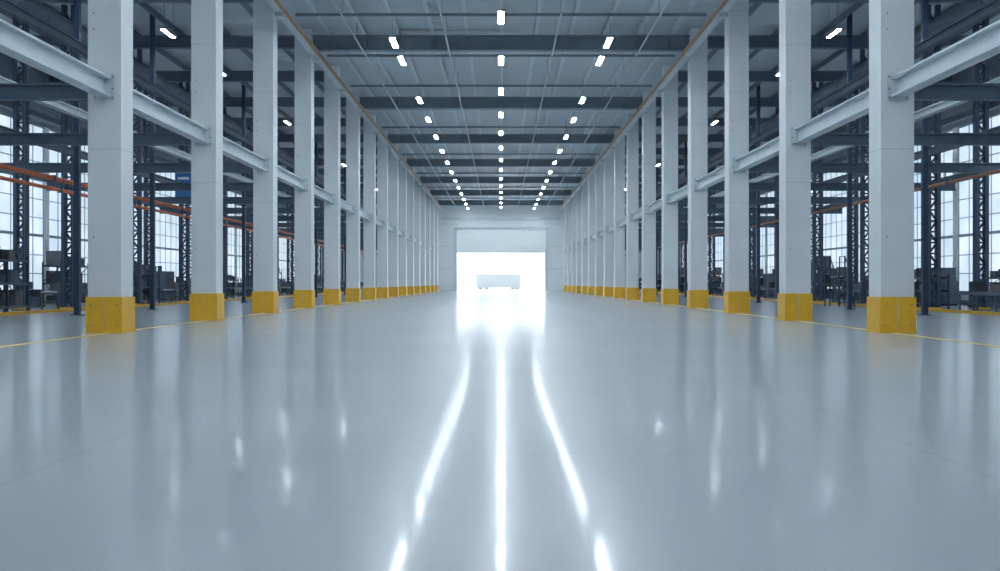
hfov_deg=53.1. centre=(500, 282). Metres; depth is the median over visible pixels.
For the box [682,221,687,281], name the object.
window
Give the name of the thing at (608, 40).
lamp
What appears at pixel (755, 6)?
roof purlin
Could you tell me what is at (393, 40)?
lamp
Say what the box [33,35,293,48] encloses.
rafter
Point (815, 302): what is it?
kerb
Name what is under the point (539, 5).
roof purlin
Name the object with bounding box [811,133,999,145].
cross beam
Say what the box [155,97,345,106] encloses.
rafter
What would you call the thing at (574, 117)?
lamp
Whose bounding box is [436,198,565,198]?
strut
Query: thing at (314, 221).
window
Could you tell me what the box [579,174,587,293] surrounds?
support column
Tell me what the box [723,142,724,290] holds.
post
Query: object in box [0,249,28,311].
storage rack
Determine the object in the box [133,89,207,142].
beam
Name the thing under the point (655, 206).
beam
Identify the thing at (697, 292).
support column
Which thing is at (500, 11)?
lamp
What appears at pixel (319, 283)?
conveyor
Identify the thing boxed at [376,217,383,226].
beam
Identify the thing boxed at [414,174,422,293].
support column
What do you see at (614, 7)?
roof purlin
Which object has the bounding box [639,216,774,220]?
cross beam
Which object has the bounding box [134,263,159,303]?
storage rack
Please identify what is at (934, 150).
beam
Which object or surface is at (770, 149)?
beam
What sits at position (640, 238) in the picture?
cross beam
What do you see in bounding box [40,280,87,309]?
workbench
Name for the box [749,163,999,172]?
cross beam
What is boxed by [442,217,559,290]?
trim
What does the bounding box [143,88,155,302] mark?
post
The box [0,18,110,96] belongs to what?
beam
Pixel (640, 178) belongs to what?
rafter
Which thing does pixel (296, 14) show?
strut
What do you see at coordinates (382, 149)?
support column
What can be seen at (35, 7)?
beam
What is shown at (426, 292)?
floor marking
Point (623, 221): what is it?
beam
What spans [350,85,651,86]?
strut
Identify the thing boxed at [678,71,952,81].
rafter
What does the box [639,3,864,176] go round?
roof purlin
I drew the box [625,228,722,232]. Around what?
cross beam
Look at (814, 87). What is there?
post
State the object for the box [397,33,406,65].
lamp
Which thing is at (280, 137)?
rafter
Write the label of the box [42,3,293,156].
purlin
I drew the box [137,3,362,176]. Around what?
purlin
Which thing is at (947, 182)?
pipe
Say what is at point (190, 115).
post
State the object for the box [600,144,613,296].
support column
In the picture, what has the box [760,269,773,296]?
machine
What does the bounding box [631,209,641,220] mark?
beam
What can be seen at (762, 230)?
window
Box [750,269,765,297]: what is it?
storage rack
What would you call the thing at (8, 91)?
cross beam
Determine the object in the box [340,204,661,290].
wall
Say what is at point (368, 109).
strut
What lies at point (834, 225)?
window
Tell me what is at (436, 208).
support column
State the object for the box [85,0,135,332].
support column
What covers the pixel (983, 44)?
beam
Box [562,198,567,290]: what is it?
support column
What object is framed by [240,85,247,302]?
slim post
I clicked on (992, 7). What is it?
tie beam
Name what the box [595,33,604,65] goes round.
lamp
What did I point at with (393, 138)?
rafter
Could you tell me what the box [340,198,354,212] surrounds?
beam
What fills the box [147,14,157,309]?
slim post
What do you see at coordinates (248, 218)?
cross beam
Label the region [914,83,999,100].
cross beam
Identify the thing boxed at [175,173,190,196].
information board
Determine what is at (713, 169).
post
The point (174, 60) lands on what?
purlin
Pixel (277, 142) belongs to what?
post
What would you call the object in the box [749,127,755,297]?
post
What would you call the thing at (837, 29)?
lamp
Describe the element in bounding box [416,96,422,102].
lamp
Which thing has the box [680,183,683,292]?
post
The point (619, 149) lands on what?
support column
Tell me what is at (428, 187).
strut
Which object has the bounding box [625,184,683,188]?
rafter
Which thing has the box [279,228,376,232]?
cross beam
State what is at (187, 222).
post
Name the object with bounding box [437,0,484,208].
pipe
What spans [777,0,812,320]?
support column
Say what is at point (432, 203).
support column
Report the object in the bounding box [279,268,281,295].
storage rack
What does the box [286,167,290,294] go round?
post
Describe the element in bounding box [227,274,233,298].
storage rack
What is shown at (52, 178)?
pipe
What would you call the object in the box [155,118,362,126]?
rafter
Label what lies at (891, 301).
support column
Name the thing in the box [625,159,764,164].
rafter
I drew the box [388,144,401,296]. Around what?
support column
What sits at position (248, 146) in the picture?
post
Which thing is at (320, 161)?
rafter
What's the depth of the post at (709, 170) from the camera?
95.75 m
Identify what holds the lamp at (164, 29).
hanging from the ceiling
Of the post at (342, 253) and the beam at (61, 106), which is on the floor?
the post at (342, 253)
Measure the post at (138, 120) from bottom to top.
13.980 m
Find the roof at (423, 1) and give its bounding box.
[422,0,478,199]
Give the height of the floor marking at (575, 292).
0.004 m
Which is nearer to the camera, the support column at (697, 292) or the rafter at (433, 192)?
the support column at (697, 292)
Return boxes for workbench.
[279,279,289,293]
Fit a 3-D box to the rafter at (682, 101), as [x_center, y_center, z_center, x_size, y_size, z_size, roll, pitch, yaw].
[18.410,-12.140,67.110,16.140,0.620,0.340,0,0,0]
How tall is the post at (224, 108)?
13.980 m
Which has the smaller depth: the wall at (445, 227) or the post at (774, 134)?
the post at (774, 134)
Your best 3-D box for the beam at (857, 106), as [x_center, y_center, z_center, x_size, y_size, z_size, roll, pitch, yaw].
[9.915,-4.900,29.580,0.340,0.500,7.450,0,0,0]
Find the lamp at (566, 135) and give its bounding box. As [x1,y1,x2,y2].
[563,120,567,138]
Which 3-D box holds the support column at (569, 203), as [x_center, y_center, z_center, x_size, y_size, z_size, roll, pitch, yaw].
[9.773,-5.740,142.167,1.225,13.980,0.935,0,0,0]
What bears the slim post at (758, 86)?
on the floor
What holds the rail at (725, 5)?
attached to the support column at (697, 292)
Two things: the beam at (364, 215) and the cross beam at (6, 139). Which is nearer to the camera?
the cross beam at (6, 139)
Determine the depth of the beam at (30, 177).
49.81 m
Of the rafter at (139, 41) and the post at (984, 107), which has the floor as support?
the post at (984, 107)
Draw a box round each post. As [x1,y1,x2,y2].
[11,17,30,309]
[60,5,73,308]
[72,0,84,314]
[133,49,141,303]
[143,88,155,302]
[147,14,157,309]
[178,82,189,301]
[185,115,190,300]
[223,107,226,298]
[227,134,228,298]
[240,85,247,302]
[246,127,252,297]
[246,144,251,296]
[277,142,278,290]
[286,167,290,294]
[291,155,293,294]
[315,142,317,296]
[318,185,321,292]
[322,174,323,292]
[340,197,343,291]
[344,166,345,294]
[656,166,657,294]
[658,195,661,291]
[678,174,679,292]
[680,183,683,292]
[684,142,686,296]
[708,155,710,294]
[711,167,715,294]
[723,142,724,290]
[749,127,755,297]
[750,144,755,296]
[754,85,761,302]
[773,134,774,298]
[775,107,778,298]
[811,115,816,300]
[812,82,823,301]
[844,14,854,309]
[852,88,859,302]
[860,49,868,303]
[917,0,929,314]
[928,5,941,308]
[971,17,990,309]
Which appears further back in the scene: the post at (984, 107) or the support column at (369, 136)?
the support column at (369, 136)
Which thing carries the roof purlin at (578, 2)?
attached to the ceiling
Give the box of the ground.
[457,287,544,290]
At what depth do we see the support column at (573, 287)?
133.42 m
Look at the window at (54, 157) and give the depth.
60.20 m
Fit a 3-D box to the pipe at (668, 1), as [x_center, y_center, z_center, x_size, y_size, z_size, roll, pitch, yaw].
[6.900,-12.105,71.550,0.080,1.250,171.000,0,0,0]
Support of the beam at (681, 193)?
attached to the support column at (697, 292)
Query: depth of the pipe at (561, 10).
56.58 m
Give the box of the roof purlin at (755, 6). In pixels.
[625,3,761,147]
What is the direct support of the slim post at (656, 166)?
on the floor
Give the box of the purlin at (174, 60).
[85,3,362,189]
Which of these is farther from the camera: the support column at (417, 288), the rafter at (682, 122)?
the support column at (417, 288)
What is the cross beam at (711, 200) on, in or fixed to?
attached to the support column at (669, 291)
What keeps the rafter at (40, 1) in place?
attached to the support column at (265, 295)
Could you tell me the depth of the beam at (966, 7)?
51.75 m
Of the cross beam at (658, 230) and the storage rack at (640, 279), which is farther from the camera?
the storage rack at (640, 279)
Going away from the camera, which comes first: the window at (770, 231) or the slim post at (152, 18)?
the slim post at (152, 18)
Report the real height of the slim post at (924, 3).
13.980 m
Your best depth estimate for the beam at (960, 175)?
50.63 m
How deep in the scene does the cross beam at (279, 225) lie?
83.78 m
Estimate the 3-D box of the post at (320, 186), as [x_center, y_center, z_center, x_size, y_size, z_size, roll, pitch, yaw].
[-22.000,-5.740,120.910,0.720,13.980,0.440,0,0,0]
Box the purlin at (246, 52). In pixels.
[188,3,362,158]
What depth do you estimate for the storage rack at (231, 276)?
90.12 m
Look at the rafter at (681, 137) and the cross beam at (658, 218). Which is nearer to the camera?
the cross beam at (658, 218)
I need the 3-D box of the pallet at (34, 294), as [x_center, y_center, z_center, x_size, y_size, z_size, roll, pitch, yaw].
[-24.295,0.590,51.550,1.210,1.320,1.100,0,0,0]
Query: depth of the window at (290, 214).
126.26 m
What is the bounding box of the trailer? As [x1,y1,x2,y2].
[476,274,520,289]
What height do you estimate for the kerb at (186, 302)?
0.120 m
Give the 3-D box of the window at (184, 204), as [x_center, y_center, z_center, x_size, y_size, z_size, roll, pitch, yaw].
[-26.600,-4.250,87.550,0.180,9.600,7.740,0,0,0]
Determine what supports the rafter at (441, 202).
attached to the support column at (565, 208)
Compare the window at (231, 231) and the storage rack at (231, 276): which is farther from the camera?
the window at (231, 231)
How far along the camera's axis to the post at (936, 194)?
45.71 m
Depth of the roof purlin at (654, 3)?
58.96 m
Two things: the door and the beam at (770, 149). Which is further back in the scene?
the door
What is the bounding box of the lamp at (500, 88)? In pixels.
[499,87,502,94]
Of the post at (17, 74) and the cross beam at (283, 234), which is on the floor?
the post at (17, 74)
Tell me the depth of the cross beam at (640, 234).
100.44 m
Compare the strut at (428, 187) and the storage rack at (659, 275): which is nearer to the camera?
the strut at (428, 187)
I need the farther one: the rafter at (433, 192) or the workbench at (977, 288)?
the rafter at (433, 192)
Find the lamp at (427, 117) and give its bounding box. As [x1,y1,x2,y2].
[425,109,430,122]
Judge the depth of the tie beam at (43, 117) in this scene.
50.12 m
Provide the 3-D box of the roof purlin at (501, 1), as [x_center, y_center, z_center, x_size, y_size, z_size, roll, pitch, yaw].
[0.035,-12.607,71.550,0.170,0.275,171.000,0,0,0]
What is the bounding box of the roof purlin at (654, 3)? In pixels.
[546,0,658,199]
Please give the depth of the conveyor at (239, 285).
80.41 m
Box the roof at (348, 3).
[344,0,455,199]
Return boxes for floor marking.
[0,292,426,346]
[575,292,999,346]
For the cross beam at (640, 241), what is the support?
attached to the support column at (584, 288)
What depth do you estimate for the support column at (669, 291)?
58.36 m
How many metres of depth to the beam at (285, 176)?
46.73 m
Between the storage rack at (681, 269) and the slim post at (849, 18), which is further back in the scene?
the storage rack at (681, 269)
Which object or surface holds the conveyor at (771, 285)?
on the floor
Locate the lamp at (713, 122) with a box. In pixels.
[710,107,717,124]
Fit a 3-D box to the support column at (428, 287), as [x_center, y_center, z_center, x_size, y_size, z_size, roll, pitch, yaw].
[-9.772,-5.740,133.827,1.225,13.980,0.935,0,0,0]
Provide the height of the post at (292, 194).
13.980 m
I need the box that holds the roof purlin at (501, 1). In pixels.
[500,0,503,199]
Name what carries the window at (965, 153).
in the wall at (966, 75)
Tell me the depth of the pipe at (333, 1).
56.37 m
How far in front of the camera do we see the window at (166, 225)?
79.46 m
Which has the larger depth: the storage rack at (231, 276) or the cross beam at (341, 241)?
the cross beam at (341, 241)
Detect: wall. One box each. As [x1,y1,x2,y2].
[0,52,319,299]
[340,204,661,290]
[682,53,999,300]
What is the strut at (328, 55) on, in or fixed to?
attached to the roof purlin at (501, 1)
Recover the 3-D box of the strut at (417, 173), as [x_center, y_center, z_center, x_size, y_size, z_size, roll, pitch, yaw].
[0.000,-12.410,112.980,19.000,0.120,0.100,0,0,0]
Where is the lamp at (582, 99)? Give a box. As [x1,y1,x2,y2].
[579,96,585,102]
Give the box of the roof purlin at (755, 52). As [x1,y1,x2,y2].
[639,3,813,158]
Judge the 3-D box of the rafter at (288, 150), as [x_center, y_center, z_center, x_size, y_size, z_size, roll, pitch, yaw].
[-18.410,-12.140,92.130,16.140,0.620,0.340,0,0,0]
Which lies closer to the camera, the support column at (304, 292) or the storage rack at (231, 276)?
the support column at (304, 292)
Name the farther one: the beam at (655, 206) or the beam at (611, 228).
the beam at (611, 228)
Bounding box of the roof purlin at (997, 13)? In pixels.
[715,11,999,166]
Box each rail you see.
[265,0,442,210]
[559,0,736,210]
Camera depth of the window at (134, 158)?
72.93 m
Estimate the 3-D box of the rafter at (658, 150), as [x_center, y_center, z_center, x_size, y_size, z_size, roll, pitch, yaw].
[18.410,-12.140,92.130,16.140,0.620,0.340,0,0,0]
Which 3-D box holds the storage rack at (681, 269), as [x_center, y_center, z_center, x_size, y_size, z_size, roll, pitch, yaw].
[21.000,-0.259,116.570,1.160,3.018,3.760,0,0,0]
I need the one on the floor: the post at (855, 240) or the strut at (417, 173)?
the post at (855, 240)
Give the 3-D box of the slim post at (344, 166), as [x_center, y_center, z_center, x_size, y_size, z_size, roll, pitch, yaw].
[-16.400,-5.740,105.440,0.400,13.980,0.400,0,0,0]
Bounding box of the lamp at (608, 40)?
[603,12,612,47]
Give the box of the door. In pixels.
[457,231,544,252]
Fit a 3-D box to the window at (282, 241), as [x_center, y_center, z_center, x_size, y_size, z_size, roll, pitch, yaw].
[-26.600,-4.250,120.910,0.180,9.600,7.740,0,0,0]
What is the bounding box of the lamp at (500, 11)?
[498,9,503,23]
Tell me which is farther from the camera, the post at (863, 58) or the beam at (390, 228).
the beam at (390, 228)
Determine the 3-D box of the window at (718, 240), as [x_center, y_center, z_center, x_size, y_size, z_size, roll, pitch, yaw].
[26.600,-4.250,120.910,0.180,9.600,7.740,0,0,0]
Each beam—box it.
[0,0,376,214]
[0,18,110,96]
[0,76,345,222]
[0,83,87,100]
[0,101,314,215]
[0,125,293,221]
[0,133,190,145]
[0,163,252,172]
[7,173,235,222]
[9,0,376,210]
[46,183,293,190]
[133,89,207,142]
[134,197,323,203]
[159,208,345,213]
[223,136,266,170]
[227,216,362,220]
[228,223,376,227]
[277,165,305,189]
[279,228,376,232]
[279,233,376,236]
[305,0,444,199]
[314,184,333,202]
[314,237,376,239]
[314,240,376,242]
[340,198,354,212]
[360,209,370,220]
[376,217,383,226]
[388,224,393,231]
[398,229,403,236]
[598,229,603,236]
[608,224,613,231]
[618,217,625,226]
[625,0,992,210]
[625,0,999,214]
[625,223,773,227]
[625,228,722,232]
[625,233,722,236]
[625,237,708,239]
[625,240,687,242]
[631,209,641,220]
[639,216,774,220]
[647,198,661,212]
[656,77,999,222]
[656,208,842,213]
[668,184,687,202]
[678,197,867,203]
[683,101,999,215]
[696,165,724,189]
[708,126,999,221]
[708,183,955,190]
[735,136,778,170]
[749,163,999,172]
[760,173,979,222]
[794,89,868,142]
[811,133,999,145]
[891,20,999,96]
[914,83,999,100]
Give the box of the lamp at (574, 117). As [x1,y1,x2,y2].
[571,109,576,122]
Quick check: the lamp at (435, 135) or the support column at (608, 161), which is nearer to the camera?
the lamp at (435, 135)
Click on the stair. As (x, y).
(830, 259)
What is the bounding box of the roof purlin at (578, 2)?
[523,0,581,199]
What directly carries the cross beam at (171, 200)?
attached to the support column at (331, 291)
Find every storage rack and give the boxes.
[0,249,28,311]
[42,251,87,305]
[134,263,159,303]
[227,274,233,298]
[228,275,238,296]
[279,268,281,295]
[639,278,641,290]
[658,274,661,291]
[680,268,687,293]
[708,267,722,293]
[708,276,720,295]
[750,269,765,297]
[811,256,833,301]
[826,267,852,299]
[914,268,949,308]
[981,269,999,308]
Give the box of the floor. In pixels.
[0,291,999,570]
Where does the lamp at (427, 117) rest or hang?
hanging from the ceiling
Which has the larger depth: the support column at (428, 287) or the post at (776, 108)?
the support column at (428, 287)
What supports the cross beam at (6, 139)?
attached to the support column at (206, 295)
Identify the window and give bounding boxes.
[0,112,43,289]
[49,129,87,282]
[134,158,142,263]
[149,173,178,281]
[184,204,190,279]
[228,191,234,282]
[237,193,250,282]
[279,207,286,281]
[290,214,293,281]
[314,221,319,276]
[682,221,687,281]
[708,214,711,275]
[715,207,722,276]
[751,193,764,273]
[767,191,773,272]
[811,175,817,284]
[823,173,852,288]
[859,158,867,281]
[914,129,952,280]
[958,113,999,290]
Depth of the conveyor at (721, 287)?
93.76 m
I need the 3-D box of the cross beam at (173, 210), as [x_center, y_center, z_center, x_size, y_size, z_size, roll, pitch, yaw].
[-16.620,-4.850,67.110,12.560,0.400,0.250,0,0,0]
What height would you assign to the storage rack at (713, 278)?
1.979 m
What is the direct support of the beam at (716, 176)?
attached to the support column at (736, 295)
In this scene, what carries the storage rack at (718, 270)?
on the floor
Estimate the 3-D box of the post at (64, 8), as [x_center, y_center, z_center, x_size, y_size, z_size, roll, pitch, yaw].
[-19.800,-5.740,45.850,0.720,13.980,0.440,0,0,0]
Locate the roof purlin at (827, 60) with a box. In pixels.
[639,3,916,189]
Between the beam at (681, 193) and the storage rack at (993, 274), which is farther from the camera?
the beam at (681, 193)
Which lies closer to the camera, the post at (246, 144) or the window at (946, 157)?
the window at (946, 157)
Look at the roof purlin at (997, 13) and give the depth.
49.84 m
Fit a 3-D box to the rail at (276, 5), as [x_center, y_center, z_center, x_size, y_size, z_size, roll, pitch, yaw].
[-9.270,-11.510,71.550,0.420,0.320,171.000,0,0,0]
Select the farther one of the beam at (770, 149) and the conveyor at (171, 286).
the conveyor at (171, 286)
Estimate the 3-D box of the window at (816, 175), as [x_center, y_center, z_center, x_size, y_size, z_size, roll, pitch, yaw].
[26.600,-4.250,87.550,0.180,9.600,7.740,0,0,0]
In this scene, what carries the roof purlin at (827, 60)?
attached to the ceiling
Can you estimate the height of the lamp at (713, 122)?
1.540 m
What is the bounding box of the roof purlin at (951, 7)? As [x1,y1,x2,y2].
[708,3,959,156]
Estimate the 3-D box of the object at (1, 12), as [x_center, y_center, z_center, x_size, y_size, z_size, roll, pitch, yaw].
[-23.100,-12.607,71.550,0.100,0.275,171.000,0,0,0]
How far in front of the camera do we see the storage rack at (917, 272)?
48.58 m
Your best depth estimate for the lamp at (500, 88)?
59.61 m
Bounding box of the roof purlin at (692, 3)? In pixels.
[557,0,698,199]
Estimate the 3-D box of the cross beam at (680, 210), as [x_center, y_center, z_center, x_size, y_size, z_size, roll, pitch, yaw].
[16.620,-4.850,67.110,12.560,0.400,0.250,0,0,0]
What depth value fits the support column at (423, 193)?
125.09 m
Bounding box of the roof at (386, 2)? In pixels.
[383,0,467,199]
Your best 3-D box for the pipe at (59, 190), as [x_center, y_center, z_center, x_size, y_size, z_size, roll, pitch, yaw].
[-18.400,-4.205,71.550,0.210,0.880,171.000,0,0,0]
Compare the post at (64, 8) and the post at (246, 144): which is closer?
the post at (64, 8)
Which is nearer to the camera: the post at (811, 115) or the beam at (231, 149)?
the beam at (231, 149)
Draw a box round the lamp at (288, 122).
[284,107,291,124]
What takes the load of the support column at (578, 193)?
on the floor
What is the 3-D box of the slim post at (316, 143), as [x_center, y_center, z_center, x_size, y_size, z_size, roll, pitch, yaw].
[-16.400,-5.740,88.760,0.400,13.980,0.400,0,0,0]
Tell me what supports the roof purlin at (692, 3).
attached to the ceiling
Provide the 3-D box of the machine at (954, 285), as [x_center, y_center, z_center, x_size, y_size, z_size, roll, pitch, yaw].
[24.485,0.000,56.590,1.770,2.500,3.200,0,0,0]
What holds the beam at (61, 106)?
on the cross beam
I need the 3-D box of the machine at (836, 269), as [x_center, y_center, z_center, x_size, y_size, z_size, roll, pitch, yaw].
[24.600,0.049,73.270,1.160,2.402,3.760,0,0,0]
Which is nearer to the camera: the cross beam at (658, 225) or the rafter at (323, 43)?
the rafter at (323, 43)
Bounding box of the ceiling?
[0,0,999,199]
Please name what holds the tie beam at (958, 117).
attached to the wall
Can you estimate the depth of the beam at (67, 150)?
40.45 m
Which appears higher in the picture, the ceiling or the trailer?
the ceiling
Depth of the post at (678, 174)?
112.44 m
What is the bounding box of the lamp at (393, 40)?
[389,12,398,47]
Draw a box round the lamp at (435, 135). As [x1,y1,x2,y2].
[434,120,438,138]
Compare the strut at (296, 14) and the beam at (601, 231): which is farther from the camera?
the beam at (601, 231)
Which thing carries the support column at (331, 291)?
on the floor
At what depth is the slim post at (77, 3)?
38.62 m
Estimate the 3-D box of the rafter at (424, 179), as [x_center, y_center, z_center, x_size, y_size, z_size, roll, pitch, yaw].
[0.000,-12.080,117.150,18.980,0.760,0.420,0,0,0]
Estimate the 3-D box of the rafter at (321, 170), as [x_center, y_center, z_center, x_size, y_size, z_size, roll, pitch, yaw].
[-18.410,-12.140,108.810,16.140,0.620,0.340,0,0,0]
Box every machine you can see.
[155,266,178,299]
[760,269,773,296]
[914,268,958,305]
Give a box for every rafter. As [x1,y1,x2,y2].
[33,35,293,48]
[37,0,252,2]
[49,71,323,81]
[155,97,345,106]
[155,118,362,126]
[228,134,376,141]
[237,159,376,164]
[279,177,376,181]
[280,148,376,154]
[286,168,376,173]
[312,35,689,51]
[318,184,376,188]
[359,97,642,108]
[387,134,614,143]
[406,159,595,166]
[420,176,581,182]
[430,190,571,195]
[438,200,563,204]
[625,134,773,141]
[625,148,751,154]
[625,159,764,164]
[625,168,715,173]
[625,177,722,181]
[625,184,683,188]
[639,118,846,126]
[656,97,846,106]
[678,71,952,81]
[708,35,968,48]
[749,0,964,2]
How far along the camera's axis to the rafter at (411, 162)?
100.44 m
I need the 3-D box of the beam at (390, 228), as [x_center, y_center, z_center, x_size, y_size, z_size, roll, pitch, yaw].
[-9.915,-4.900,87.960,0.340,0.500,7.450,0,0,0]
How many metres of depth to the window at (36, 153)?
56.49 m
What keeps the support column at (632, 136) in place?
on the floor
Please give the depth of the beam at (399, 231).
97.95 m
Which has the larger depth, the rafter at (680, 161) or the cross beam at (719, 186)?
the rafter at (680, 161)
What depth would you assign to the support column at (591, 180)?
108.39 m
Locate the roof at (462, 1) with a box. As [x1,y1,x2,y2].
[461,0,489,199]
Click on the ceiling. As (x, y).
(236, 20)
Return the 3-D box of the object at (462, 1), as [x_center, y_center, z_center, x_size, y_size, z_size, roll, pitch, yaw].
[-1.685,-12.607,71.550,0.170,0.275,171.000,0,0,0]
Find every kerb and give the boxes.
[0,290,376,315]
[625,290,999,315]
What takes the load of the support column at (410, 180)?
on the floor
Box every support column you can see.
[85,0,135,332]
[189,0,224,320]
[252,0,283,312]
[293,29,319,307]
[323,65,345,303]
[345,92,364,301]
[363,113,379,299]
[377,130,391,297]
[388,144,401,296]
[398,156,409,294]
[407,167,416,294]
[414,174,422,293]
[420,183,427,292]
[426,188,432,291]
[430,196,436,291]
[434,198,439,290]
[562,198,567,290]
[565,196,571,291]
[569,188,575,291]
[574,183,581,292]
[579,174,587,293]
[585,167,594,294]
[592,156,603,294]
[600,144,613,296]
[610,130,624,297]
[622,113,638,299]
[637,92,656,301]
[656,65,678,303]
[682,29,708,307]
[718,0,749,312]
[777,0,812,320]
[866,0,916,332]
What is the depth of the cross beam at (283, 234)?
100.44 m
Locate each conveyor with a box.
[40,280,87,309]
[162,280,190,302]
[232,281,251,297]
[279,281,293,295]
[318,282,321,293]
[717,282,722,295]
[763,282,774,298]
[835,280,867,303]
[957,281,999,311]
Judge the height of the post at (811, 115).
13.980 m
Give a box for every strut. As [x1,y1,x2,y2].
[295,13,706,15]
[327,54,674,56]
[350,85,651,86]
[368,109,633,109]
[382,126,619,127]
[402,153,599,154]
[417,173,584,173]
[428,187,573,187]
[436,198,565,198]
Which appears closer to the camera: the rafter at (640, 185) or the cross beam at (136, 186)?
the cross beam at (136, 186)
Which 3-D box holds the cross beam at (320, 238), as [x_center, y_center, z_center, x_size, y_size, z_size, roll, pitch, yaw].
[-16.620,-4.850,108.810,12.560,0.400,0.250,0,0,0]
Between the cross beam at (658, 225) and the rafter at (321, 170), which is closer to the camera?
the cross beam at (658, 225)
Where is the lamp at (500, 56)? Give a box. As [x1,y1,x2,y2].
[498,54,503,64]
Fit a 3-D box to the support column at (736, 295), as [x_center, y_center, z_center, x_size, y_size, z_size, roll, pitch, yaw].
[9.773,-5.740,42.087,1.225,13.980,0.935,0,0,0]
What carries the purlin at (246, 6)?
attached to the ceiling
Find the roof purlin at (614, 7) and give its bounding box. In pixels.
[534,0,620,199]
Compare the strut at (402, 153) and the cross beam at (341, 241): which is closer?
the strut at (402, 153)
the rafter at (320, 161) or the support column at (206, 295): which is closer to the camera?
the support column at (206, 295)
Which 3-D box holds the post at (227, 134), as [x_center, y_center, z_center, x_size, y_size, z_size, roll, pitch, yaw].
[-22.000,-5.740,79.210,0.720,13.980,0.440,0,0,0]
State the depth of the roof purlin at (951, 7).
49.76 m
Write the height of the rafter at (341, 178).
0.620 m
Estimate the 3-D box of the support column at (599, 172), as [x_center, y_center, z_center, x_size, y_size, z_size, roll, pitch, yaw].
[9.773,-5.740,100.468,1.225,13.980,0.935,0,0,0]
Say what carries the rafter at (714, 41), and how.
attached to the support column at (697, 292)
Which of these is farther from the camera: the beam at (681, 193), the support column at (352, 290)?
the support column at (352, 290)
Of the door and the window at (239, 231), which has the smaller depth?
the window at (239, 231)
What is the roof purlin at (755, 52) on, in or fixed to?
attached to the ceiling
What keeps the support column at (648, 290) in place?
on the floor
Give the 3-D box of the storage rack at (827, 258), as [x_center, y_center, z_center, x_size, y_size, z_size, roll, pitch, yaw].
[21.000,-0.259,66.530,1.160,3.018,3.760,0,0,0]
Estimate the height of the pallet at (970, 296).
1.320 m
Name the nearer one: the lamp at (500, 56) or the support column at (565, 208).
the lamp at (500, 56)
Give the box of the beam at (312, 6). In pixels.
[305,0,444,199]
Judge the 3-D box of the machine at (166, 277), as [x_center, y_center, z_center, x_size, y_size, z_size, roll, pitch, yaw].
[-24.715,0.000,73.270,1.770,2.500,3.200,0,0,0]
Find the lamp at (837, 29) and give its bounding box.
[825,3,841,37]
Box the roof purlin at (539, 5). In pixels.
[512,0,542,199]
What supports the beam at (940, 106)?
on the cross beam
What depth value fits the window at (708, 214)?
126.26 m
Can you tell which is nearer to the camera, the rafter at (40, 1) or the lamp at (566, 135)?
the rafter at (40, 1)
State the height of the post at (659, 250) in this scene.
13.980 m
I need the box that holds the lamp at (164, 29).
[160,3,176,37]
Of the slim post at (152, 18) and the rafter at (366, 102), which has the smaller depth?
the slim post at (152, 18)
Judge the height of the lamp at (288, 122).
1.540 m
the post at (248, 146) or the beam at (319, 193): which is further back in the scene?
the post at (248, 146)
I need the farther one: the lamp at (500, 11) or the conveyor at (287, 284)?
the conveyor at (287, 284)
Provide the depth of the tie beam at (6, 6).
36.18 m
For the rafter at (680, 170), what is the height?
0.620 m
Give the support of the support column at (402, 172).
on the floor
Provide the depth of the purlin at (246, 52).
62.81 m
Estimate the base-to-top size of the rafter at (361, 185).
0.620 m
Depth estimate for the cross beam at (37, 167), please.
42.06 m
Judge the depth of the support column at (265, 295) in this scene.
41.68 m
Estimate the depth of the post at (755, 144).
87.42 m
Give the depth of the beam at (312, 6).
58.96 m
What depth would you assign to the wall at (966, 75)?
58.43 m
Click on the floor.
(437, 430)
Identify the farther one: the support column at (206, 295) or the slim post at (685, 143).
the slim post at (685, 143)
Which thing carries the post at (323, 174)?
on the floor
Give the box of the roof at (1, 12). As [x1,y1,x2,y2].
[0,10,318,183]
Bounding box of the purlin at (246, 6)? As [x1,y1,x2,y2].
[240,3,376,147]
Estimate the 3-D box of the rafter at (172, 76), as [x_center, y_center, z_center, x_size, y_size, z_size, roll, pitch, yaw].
[-18.410,-12.140,58.770,16.140,0.620,0.340,0,0,0]
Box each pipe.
[0,163,376,254]
[0,173,376,256]
[332,0,456,208]
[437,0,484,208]
[517,0,564,208]
[545,0,669,208]
[625,169,999,255]
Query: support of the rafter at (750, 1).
attached to the support column at (736, 295)
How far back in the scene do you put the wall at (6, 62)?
58.43 m
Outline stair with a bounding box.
[824,256,855,306]
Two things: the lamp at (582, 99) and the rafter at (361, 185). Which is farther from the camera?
the rafter at (361, 185)
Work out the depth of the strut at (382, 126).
79.57 m
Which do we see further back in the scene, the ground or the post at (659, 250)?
the ground
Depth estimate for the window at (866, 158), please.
72.91 m

